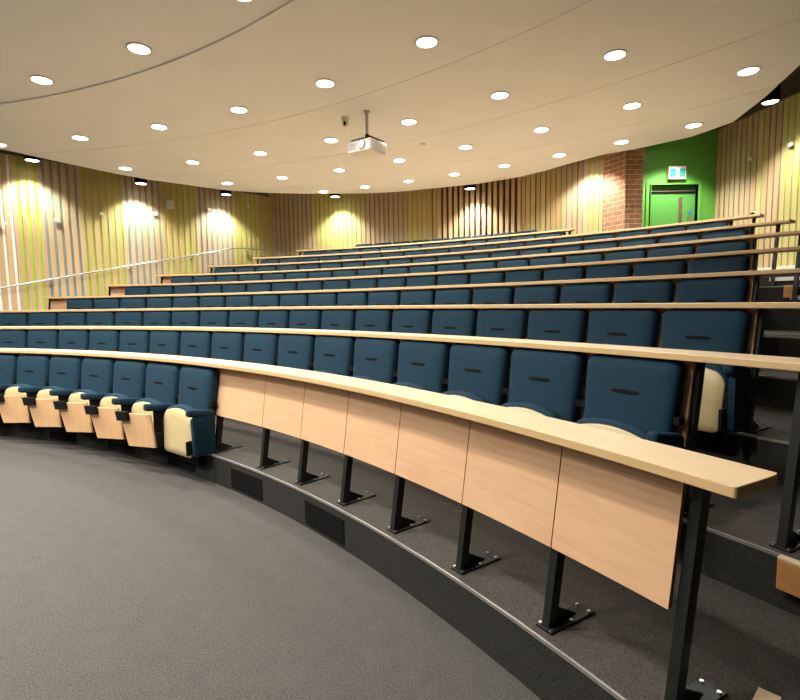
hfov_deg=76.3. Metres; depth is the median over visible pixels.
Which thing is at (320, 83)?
diffuser
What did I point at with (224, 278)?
chair
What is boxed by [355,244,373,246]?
chair
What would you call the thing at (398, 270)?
chair
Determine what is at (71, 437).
floor vent
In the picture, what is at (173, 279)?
chair
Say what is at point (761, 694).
block
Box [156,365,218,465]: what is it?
chair
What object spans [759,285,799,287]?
trim
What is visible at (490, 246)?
chair
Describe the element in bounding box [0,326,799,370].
countertop
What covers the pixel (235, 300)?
chair
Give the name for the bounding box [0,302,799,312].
countertop
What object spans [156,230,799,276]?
countertop
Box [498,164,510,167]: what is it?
recessed light
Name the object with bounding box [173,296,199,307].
chair
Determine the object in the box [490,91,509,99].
recessed light
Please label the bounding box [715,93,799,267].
wall
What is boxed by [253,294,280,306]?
chair
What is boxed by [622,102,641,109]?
recessed light
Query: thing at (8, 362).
chair
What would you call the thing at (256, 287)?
chair
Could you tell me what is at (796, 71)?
ceiling
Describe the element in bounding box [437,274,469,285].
chair
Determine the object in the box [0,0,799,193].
ceiling
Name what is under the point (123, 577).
floor
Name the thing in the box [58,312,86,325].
chair
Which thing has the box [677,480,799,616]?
floor
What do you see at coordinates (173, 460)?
floor vent
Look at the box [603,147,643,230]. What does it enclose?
brick wall
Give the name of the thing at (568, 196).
wall
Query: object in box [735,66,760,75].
recessed light
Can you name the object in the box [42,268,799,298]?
countertop
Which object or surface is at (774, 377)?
trim
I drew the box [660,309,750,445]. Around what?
chair
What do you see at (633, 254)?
chair
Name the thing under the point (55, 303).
curved desk
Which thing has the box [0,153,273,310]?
wall
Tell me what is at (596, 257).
chair
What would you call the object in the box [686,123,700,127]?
diffuser
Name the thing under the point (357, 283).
chair
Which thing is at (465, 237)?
chair
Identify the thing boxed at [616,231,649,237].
chair
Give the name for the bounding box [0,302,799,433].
curved desk
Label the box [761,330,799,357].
floor
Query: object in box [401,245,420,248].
chair
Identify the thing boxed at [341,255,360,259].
chair
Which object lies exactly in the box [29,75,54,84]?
recessed light
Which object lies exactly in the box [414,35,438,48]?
recessed light
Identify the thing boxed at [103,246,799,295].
curved desk
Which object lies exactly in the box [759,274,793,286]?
floor
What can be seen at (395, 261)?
chair
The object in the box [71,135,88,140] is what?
recessed light
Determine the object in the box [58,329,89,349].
chair
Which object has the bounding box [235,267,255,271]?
chair
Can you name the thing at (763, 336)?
trim
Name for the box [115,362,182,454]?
chair
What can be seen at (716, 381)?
seat cushion
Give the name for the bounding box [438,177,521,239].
wall
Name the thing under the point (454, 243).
chair
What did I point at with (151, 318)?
chair
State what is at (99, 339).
chair
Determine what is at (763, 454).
floor
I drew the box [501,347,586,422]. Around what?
chair
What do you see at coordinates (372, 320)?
chair
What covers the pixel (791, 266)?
baseboard
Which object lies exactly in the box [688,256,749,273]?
chair
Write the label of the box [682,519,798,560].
trim
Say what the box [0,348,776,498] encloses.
countertop
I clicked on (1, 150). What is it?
trim
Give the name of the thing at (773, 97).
light
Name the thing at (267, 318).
chair
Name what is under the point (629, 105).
diffuser
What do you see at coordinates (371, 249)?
chair
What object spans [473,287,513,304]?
chair
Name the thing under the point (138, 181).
spotlight
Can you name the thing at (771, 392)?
floor
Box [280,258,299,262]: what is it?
chair
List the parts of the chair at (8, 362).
armrest, backrest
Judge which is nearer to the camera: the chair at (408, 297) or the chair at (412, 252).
the chair at (408, 297)
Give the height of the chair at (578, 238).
0.826 m
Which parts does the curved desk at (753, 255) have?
modesty panel, modesty panel, modesty panel, modesty panel, modesty panel, modesty panel, modesty panel, post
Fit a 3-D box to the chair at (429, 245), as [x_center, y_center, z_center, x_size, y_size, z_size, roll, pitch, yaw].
[0.691,-2.034,11.758,0.552,0.826,0.337,2,6,29]
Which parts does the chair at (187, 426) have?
frame, frame, backrest, armrest, panel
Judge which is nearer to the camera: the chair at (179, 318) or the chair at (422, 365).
the chair at (422, 365)
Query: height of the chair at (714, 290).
0.826 m
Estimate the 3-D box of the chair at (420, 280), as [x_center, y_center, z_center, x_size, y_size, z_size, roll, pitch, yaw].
[0.260,-0.680,7.554,0.552,0.826,0.337,3,7,36]
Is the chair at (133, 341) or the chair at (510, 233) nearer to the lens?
the chair at (133, 341)
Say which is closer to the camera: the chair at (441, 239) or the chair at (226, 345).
the chair at (226, 345)
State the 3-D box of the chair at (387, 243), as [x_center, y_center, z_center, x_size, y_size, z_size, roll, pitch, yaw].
[-0.497,-2.414,13.401,0.552,0.826,0.337,1,6,23]
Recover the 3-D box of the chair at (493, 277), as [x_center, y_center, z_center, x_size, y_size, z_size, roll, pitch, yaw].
[1.114,-0.629,6.870,0.552,0.826,0.337,4,7,41]
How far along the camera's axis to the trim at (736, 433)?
2.97 m
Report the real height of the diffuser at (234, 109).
0.010 m
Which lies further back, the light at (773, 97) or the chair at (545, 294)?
the light at (773, 97)
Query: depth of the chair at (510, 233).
11.88 m
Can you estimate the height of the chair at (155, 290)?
0.826 m
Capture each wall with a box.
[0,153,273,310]
[268,188,437,256]
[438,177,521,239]
[521,155,603,234]
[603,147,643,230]
[642,128,717,226]
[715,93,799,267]
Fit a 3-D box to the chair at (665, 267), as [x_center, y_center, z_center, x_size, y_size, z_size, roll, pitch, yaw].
[2.642,-0.507,5.310,0.337,0.826,0.552,-5,7,-39]
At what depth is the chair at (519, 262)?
7.66 m
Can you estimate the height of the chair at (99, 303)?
0.826 m
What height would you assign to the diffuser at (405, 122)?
0.010 m
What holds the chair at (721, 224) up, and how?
on the floor at (764, 279)
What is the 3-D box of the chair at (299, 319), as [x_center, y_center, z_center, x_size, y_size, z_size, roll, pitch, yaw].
[-1.243,-0.082,6.316,0.552,0.826,0.337,3,6,34]
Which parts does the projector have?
mount plate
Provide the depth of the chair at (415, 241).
12.98 m
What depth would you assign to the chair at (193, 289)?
9.73 m
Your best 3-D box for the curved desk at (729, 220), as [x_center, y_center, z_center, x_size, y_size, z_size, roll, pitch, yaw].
[0.962,-1.734,10.262,10.336,0.780,1.070,3,6,33]
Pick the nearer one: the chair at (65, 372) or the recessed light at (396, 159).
the chair at (65, 372)
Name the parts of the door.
vision panel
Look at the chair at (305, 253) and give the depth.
13.10 m
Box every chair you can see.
[0,313,28,325]
[0,329,28,347]
[0,354,18,425]
[0,355,51,428]
[22,356,84,433]
[27,329,59,348]
[28,312,57,325]
[53,357,116,438]
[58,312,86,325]
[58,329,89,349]
[67,299,93,311]
[84,359,148,444]
[87,312,115,325]
[89,329,120,351]
[94,298,120,308]
[115,311,143,325]
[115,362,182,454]
[118,330,150,352]
[120,298,146,308]
[125,287,149,294]
[143,311,172,325]
[147,297,173,307]
[148,330,181,355]
[149,286,173,294]
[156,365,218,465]
[171,277,193,282]
[172,311,200,326]
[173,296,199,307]
[174,285,197,293]
[179,330,212,358]
[194,276,216,282]
[198,285,222,293]
[199,296,225,307]
[200,310,229,326]
[210,331,245,361]
[214,268,234,272]
[217,275,238,281]
[223,284,246,292]
[226,295,252,306]
[229,310,258,327]
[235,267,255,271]
[239,274,261,280]
[242,332,279,365]
[247,283,271,291]
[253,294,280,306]
[256,266,276,271]
[259,310,289,328]
[260,259,279,263]
[262,273,285,279]
[272,282,296,291]
[276,333,315,370]
[277,265,298,270]
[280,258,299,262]
[280,294,308,306]
[286,272,308,279]
[289,310,321,329]
[297,281,322,290]
[299,264,320,269]
[300,257,319,261]
[303,252,321,254]
[308,293,337,305]
[309,271,332,278]
[312,335,355,376]
[320,256,340,260]
[321,263,342,268]
[321,310,355,330]
[322,250,340,253]
[323,280,349,289]
[333,270,357,276]
[337,292,368,305]
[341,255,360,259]
[342,249,360,252]
[343,261,364,266]
[350,279,377,288]
[351,337,399,383]
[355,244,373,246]
[355,309,392,331]
[358,268,382,275]
[361,248,380,251]
[361,254,382,258]
[365,260,388,265]
[368,291,400,305]
[374,242,391,245]
[378,277,406,287]
[381,247,400,250]
[383,252,403,256]
[383,267,408,274]
[389,258,412,264]
[392,241,410,243]
[392,309,432,333]
[393,339,450,393]
[400,290,435,304]
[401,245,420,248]
[405,251,426,255]
[407,276,437,286]
[409,265,436,273]
[411,240,430,242]
[413,257,437,262]
[422,244,442,247]
[427,249,449,253]
[431,238,449,241]
[432,309,477,335]
[435,288,472,304]
[437,263,465,271]
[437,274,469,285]
[438,255,463,261]
[441,343,511,405]
[443,242,464,245]
[450,247,473,252]
[451,236,470,239]
[464,253,490,259]
[465,240,486,243]
[466,261,496,269]
[470,272,504,283]
[472,234,491,237]
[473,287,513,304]
[474,245,498,250]
[476,309,528,338]
[488,238,510,242]
[491,251,519,257]
[493,232,513,235]
[497,259,529,267]
[500,243,525,248]
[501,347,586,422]
[505,270,543,282]
[512,236,535,239]
[514,285,560,303]
[515,230,536,233]
[520,248,549,255]
[526,240,553,245]
[527,309,587,342]
[530,256,564,265]
[537,233,561,237]
[544,267,585,280]
[551,245,582,252]
[554,237,583,243]
[561,283,612,303]
[566,253,603,263]
[575,354,686,448]
[584,234,614,240]
[584,242,618,249]
[586,264,632,278]
[587,309,659,347]
[605,250,646,260]
[614,280,674,302]
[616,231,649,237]
[620,238,657,246]
[634,260,686,276]
[648,245,694,257]
[651,227,686,233]
[659,234,700,243]
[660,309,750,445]
[676,277,748,302]
[688,222,727,229]
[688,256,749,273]
[697,241,749,253]
[702,229,748,239]
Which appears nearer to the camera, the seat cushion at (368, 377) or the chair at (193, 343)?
the seat cushion at (368, 377)
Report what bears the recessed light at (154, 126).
in the ceiling at (683, 58)
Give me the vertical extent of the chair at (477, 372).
0.826 m
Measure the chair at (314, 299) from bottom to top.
0.826 m
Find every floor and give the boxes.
[0,415,799,699]
[0,435,540,699]
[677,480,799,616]
[695,405,799,484]
[755,368,798,410]
[758,287,799,301]
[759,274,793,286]
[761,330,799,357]
[764,309,799,330]
[769,280,799,285]
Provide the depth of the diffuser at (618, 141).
8.72 m
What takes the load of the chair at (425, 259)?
on the floor at (768, 294)
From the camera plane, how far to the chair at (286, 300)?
7.68 m
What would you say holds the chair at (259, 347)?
on the floor at (753, 518)
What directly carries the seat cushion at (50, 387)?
on the chair at (65, 372)
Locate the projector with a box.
[348,110,385,159]
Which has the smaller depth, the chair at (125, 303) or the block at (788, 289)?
the block at (788, 289)
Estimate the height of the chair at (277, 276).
0.826 m
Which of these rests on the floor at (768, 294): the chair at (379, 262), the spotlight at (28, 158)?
the chair at (379, 262)
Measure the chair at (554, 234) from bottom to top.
0.826 m
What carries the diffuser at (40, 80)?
attached to the recessed light at (38, 79)
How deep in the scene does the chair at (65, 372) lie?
5.52 m
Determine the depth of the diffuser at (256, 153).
9.10 m
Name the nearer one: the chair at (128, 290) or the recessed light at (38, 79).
the recessed light at (38, 79)
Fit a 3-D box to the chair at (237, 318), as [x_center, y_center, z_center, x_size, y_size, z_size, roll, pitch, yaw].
[-2.181,-0.121,6.891,0.552,0.826,0.337,2,6,29]
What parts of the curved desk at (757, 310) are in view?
modesty panel, modesty panel, modesty panel, modesty panel, modesty panel, modesty panel, modesty panel, modesty panel, modesty panel, modesty panel, modesty panel, plate, post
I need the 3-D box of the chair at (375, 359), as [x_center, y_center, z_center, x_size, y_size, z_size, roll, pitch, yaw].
[-0.279,0.316,4.314,0.552,0.826,0.337,4,8,44]
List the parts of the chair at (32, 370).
armrest, backrest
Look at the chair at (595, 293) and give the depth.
4.90 m
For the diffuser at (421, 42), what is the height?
0.010 m
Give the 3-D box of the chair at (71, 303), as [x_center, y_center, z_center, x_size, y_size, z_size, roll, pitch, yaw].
[-5.791,-0.503,9.117,0.552,0.826,0.337,0,5,9]
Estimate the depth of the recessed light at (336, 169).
10.32 m
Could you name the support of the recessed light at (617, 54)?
in the ceiling at (683, 58)
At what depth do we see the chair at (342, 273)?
9.51 m
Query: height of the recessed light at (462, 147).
0.016 m
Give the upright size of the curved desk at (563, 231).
0.780 m
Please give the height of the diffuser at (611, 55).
0.010 m
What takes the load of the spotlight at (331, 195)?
hanging from the ceiling at (796, 71)
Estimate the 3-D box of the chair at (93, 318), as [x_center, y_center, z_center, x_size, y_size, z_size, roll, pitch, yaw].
[-4.725,-0.179,7.926,0.552,0.826,0.337,1,6,15]
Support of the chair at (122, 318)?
on the floor at (763, 454)
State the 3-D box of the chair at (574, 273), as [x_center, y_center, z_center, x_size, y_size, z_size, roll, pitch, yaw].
[1.909,-0.572,6.121,0.337,0.826,0.552,-6,7,-44]
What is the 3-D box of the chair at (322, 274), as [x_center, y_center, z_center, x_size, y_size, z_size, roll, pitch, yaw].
[-1.571,-1.091,9.743,0.552,0.826,0.337,2,6,25]
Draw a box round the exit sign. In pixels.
[667,166,685,179]
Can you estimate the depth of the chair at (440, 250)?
10.65 m
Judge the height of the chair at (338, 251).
0.826 m
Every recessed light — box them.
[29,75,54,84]
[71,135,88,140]
[118,166,131,169]
[125,42,152,54]
[150,124,167,129]
[185,160,199,163]
[229,106,247,113]
[253,151,267,155]
[276,176,287,178]
[315,79,334,87]
[323,138,338,142]
[333,168,344,171]
[393,158,405,161]
[400,119,416,124]
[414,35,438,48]
[448,172,459,175]
[458,145,472,149]
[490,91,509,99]
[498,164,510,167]
[533,127,548,132]
[552,153,565,156]
[603,49,626,60]
[613,139,628,144]
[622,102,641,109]
[684,122,702,127]
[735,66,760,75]
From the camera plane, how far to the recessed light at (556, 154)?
9.47 m
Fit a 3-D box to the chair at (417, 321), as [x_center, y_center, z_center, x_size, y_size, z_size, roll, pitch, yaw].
[0.052,-0.006,5.295,0.552,0.826,0.337,4,7,42]
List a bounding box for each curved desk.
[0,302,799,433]
[0,326,799,552]
[0,348,776,699]
[42,268,799,371]
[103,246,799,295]
[156,230,799,301]
[206,219,794,285]
[253,214,763,263]
[296,228,574,255]
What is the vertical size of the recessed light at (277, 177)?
0.016 m
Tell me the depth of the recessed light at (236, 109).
7.05 m
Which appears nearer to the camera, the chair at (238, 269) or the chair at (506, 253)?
the chair at (506, 253)
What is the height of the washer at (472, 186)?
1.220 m
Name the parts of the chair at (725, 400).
backrest, frame, armrest, panel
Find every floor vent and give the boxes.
[49,427,75,442]
[108,439,134,454]
[167,452,194,472]
[231,468,262,500]
[305,500,344,545]
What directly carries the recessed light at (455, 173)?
in the ceiling at (683, 58)
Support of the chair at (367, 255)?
on the floor at (764, 279)
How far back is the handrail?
11.90 m
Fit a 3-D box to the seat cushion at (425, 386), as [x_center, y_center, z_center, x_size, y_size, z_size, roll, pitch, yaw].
[0.072,0.448,3.898,0.113,0.408,0.493,-6,7,-42]
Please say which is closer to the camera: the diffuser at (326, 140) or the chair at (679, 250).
the chair at (679, 250)
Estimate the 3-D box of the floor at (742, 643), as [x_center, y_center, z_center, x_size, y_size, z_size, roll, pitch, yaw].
[-4.373,1.071,4.280,16.695,0.264,5.015,1,6,22]
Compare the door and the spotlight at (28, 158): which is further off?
the door
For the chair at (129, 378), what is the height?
0.826 m
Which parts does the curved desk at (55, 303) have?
modesty panel, modesty panel, modesty panel, modesty panel, modesty panel, modesty panel, modesty panel, post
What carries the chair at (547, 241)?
on the floor at (764, 279)
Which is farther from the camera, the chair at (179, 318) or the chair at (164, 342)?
the chair at (179, 318)
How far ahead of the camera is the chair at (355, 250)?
12.72 m
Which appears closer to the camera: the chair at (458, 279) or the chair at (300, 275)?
the chair at (458, 279)
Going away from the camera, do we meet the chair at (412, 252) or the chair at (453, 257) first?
the chair at (453, 257)
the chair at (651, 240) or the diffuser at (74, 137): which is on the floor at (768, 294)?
the chair at (651, 240)
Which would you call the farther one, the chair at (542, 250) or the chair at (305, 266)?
the chair at (305, 266)
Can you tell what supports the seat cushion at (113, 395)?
on the chair at (129, 378)
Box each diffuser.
[31,77,51,83]
[73,136,87,139]
[128,44,149,53]
[151,125,165,129]
[231,107,246,112]
[255,152,265,154]
[317,80,332,86]
[325,139,336,142]
[402,120,415,124]
[417,38,436,47]
[460,146,470,148]
[492,93,507,98]
[534,128,547,131]
[605,51,624,59]
[615,140,627,143]
[624,103,639,108]
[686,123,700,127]
[738,68,758,74]
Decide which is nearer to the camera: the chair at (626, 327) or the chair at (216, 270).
the chair at (626, 327)
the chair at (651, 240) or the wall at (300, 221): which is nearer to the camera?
the chair at (651, 240)
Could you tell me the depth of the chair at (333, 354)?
4.66 m
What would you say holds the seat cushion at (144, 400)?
on the chair at (141, 426)
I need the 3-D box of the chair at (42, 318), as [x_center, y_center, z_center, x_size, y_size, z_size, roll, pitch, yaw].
[-5.798,-0.185,8.169,0.552,0.826,0.337,0,5,10]
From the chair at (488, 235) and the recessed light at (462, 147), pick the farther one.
the chair at (488, 235)
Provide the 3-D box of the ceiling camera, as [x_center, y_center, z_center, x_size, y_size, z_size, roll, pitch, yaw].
[-0.801,-3.327,7.434,0.110,0.136,0.122,-1,5,0]
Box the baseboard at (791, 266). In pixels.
[757,265,794,269]
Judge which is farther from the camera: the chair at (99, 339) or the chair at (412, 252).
the chair at (412, 252)
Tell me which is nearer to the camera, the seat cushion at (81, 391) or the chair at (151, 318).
the seat cushion at (81, 391)
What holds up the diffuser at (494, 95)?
attached to the recessed light at (498, 95)
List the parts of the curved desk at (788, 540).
modesty panel, modesty panel, modesty panel, post, plate, plate, post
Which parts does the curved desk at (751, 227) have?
modesty panel, modesty panel, modesty panel, modesty panel, modesty panel, modesty panel, post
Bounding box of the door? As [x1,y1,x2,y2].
[645,181,701,226]
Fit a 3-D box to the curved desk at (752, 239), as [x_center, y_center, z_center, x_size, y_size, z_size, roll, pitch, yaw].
[-0.220,-1.079,8.610,11.254,0.780,1.353,3,6,32]
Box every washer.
[464,184,475,189]
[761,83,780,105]
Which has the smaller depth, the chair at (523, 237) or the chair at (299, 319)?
the chair at (299, 319)
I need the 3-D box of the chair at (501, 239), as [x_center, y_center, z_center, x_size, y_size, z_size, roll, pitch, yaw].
[2.075,-1.974,10.898,0.552,0.826,0.337,3,6,34]
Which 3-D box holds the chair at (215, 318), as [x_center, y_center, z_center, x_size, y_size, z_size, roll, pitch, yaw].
[-2.669,-0.138,7.145,0.552,0.826,0.337,2,6,26]
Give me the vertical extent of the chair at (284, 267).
0.826 m
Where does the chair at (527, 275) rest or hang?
on the floor at (784, 347)
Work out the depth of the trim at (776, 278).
6.49 m
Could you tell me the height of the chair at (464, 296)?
0.826 m
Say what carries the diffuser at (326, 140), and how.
attached to the recessed light at (328, 140)
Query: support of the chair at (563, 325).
on the floor at (763, 454)
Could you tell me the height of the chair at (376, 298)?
0.826 m
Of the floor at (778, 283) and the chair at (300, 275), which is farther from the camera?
the chair at (300, 275)
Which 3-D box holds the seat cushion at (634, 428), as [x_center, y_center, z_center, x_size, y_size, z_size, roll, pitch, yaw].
[1.085,0.554,2.605,0.113,0.408,0.493,-4,6,-33]
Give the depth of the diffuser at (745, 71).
6.08 m
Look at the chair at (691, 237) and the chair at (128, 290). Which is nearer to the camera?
the chair at (691, 237)
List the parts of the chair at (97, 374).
armrest, backrest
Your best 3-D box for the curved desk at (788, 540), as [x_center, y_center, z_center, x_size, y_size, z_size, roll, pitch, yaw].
[-1.754,0.201,5.129,9.524,0.780,1.327,3,7,36]
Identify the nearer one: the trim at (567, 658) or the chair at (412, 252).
the trim at (567, 658)
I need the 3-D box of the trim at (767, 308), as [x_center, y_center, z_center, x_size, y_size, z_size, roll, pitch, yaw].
[0.478,-0.526,6.830,17.554,0.014,2.927,3,7,39]
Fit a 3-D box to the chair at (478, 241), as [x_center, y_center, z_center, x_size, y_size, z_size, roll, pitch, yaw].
[1.623,-1.996,11.199,0.552,0.826,0.337,3,6,33]
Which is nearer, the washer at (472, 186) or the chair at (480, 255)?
the chair at (480, 255)
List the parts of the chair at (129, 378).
armrest, backrest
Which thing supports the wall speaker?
attached to the wall at (34, 246)
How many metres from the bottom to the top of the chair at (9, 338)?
0.826 m
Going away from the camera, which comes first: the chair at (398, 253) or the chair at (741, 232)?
the chair at (741, 232)
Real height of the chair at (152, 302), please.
0.826 m
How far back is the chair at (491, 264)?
8.01 m
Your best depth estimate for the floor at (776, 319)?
5.27 m
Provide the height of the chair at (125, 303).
0.826 m
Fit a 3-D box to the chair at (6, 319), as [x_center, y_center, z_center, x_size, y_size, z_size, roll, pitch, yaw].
[-6.343,-0.185,8.252,0.552,0.826,0.337,0,5,7]
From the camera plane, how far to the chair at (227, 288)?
9.39 m
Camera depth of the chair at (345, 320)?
5.98 m
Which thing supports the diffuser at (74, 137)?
attached to the recessed light at (76, 137)
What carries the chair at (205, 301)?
on the floor at (771, 392)
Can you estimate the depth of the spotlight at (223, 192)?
13.21 m
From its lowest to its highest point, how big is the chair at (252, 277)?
0.826 m
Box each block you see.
[752,687,780,699]
[776,554,799,597]
[783,285,792,297]
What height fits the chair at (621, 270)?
0.826 m
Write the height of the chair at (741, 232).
0.826 m
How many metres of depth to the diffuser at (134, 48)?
5.38 m
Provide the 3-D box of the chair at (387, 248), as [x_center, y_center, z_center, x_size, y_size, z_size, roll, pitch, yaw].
[-0.274,-2.066,12.259,0.552,0.826,0.337,2,6,26]
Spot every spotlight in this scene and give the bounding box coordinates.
[23,154,39,162]
[134,177,147,184]
[220,189,231,195]
[330,194,339,197]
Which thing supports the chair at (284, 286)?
on the floor at (784, 347)
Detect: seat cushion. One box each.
[7,384,32,388]
[40,386,63,390]
[71,389,96,393]
[102,393,129,398]
[135,398,161,403]
[168,404,195,410]
[315,370,333,373]
[351,375,379,381]
[393,382,429,390]
[441,390,488,403]
[501,402,561,419]
[575,417,647,439]
[705,363,729,407]
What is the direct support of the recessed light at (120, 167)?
in the ceiling at (683, 58)
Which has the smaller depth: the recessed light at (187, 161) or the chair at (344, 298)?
the chair at (344, 298)
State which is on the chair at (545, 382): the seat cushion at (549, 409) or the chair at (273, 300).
the seat cushion at (549, 409)
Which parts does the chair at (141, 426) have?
armrest, backrest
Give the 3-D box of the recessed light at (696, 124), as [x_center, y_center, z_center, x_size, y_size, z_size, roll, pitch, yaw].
[4.585,-3.507,7.948,0.256,0.016,0.256,-1,5,0]
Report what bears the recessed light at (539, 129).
in the ceiling at (683, 58)
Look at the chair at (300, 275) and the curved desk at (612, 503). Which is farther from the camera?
the chair at (300, 275)
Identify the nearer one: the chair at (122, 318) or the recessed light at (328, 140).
the chair at (122, 318)
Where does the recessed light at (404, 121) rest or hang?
in the ceiling at (683, 58)
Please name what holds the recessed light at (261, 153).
in the ceiling at (683, 58)
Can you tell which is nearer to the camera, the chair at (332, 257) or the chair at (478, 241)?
the chair at (478, 241)
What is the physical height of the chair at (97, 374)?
0.826 m
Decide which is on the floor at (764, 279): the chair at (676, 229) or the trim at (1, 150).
the chair at (676, 229)
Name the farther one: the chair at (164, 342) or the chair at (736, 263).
the chair at (164, 342)
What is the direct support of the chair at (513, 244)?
on the floor at (764, 279)
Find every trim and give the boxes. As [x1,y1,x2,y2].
[0,149,269,196]
[209,454,626,699]
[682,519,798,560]
[716,74,799,129]
[722,430,788,444]
[758,375,797,380]
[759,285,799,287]
[763,336,799,338]
[767,308,799,308]
[769,276,799,280]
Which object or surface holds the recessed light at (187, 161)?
in the ceiling at (683, 58)
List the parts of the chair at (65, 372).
armrest, backrest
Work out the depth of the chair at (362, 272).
9.25 m
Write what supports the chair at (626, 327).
on the floor at (763, 454)
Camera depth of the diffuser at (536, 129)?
8.06 m
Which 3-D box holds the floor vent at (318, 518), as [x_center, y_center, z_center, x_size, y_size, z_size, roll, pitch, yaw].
[-0.490,1.108,3.283,0.011,0.160,0.450,-6,7,-41]
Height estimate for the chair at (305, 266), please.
0.826 m
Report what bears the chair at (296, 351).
on the floor at (753, 518)
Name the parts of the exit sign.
teal panel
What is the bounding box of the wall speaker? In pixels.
[165,200,173,208]
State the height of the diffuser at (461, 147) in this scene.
0.010 m
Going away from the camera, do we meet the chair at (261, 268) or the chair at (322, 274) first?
the chair at (322, 274)
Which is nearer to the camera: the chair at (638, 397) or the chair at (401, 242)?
the chair at (638, 397)
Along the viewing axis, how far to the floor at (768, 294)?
6.14 m
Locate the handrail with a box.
[0,247,266,288]
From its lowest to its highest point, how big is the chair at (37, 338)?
0.826 m
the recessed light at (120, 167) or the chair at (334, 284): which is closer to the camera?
the chair at (334, 284)
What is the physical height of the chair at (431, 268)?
0.826 m
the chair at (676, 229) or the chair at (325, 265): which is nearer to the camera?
the chair at (676, 229)
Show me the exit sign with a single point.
(673, 172)
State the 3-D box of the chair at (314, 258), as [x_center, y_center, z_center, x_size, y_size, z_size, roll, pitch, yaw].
[-2.181,-1.773,12.039,0.552,0.826,0.337,1,6,20]
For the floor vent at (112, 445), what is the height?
0.160 m
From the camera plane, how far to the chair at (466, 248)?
10.36 m
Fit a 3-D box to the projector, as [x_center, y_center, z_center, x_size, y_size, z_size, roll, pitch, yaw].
[-0.479,-3.077,7.217,0.420,0.605,0.420,3,6,34]
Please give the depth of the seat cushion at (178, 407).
4.38 m
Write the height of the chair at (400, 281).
0.826 m
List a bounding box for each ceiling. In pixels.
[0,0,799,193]
[781,65,799,82]
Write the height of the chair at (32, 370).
0.826 m
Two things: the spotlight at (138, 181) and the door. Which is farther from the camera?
the spotlight at (138, 181)
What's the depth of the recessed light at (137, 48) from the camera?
5.38 m
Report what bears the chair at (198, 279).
on the floor at (776, 319)
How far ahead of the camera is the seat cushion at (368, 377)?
4.25 m
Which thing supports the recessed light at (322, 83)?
in the ceiling at (683, 58)
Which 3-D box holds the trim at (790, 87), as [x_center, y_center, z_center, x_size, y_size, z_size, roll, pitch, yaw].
[7.902,-1.475,2.653,0.260,5.620,17.000,-2,5,-7]
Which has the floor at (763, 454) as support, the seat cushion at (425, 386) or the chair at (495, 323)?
the chair at (495, 323)
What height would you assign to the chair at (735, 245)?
0.826 m
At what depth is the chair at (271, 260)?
12.41 m
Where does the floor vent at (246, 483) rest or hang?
in the floor at (742, 643)
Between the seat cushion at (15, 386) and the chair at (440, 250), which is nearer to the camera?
the seat cushion at (15, 386)
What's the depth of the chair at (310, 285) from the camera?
8.72 m
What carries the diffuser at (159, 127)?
attached to the recessed light at (154, 126)
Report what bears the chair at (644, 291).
on the floor at (771, 392)
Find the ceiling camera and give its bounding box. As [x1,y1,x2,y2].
[341,116,348,126]
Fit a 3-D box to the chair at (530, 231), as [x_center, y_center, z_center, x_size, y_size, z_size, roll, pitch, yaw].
[2.818,-2.291,11.536,0.585,0.826,0.337,3,7,35]
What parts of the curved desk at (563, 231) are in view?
modesty panel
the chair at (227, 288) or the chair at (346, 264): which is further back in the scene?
the chair at (346, 264)
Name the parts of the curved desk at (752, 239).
modesty panel, modesty panel, modesty panel, modesty panel, modesty panel, modesty panel, modesty panel, post, post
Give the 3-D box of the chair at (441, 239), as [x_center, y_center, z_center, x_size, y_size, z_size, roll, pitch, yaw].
[0.964,-2.370,12.688,0.552,0.826,0.337,2,6,28]
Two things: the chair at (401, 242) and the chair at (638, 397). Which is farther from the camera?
the chair at (401, 242)
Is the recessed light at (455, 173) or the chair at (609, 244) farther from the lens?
the recessed light at (455, 173)
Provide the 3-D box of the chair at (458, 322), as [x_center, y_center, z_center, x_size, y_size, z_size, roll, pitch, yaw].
[0.450,0.023,4.916,0.337,0.826,0.552,-6,8,-45]
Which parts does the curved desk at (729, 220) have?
modesty panel, modesty panel, modesty panel, modesty panel, modesty panel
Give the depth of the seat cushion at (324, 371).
4.64 m
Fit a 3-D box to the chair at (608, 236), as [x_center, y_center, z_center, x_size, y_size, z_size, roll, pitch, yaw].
[3.346,-1.544,8.678,0.552,0.826,0.337,4,7,42]
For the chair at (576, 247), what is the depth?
8.09 m
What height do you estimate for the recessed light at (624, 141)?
0.016 m
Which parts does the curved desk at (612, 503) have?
modesty panel, modesty panel, modesty panel, modesty panel, modesty panel, modesty panel, post, plate, modesty panel, post, plate, modesty panel, post, plate, modesty panel, post, plate, modesty panel, post, plate, modesty panel, post, plate, modesty panel, post, plate, modesty panel, post, plate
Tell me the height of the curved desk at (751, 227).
0.780 m
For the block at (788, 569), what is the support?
attached to the floor at (753, 518)
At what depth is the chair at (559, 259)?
7.30 m
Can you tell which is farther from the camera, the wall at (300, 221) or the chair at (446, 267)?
the wall at (300, 221)
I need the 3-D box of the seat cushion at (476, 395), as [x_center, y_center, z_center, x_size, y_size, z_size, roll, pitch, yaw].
[0.431,0.482,3.484,0.113,0.408,0.493,-5,7,-39]

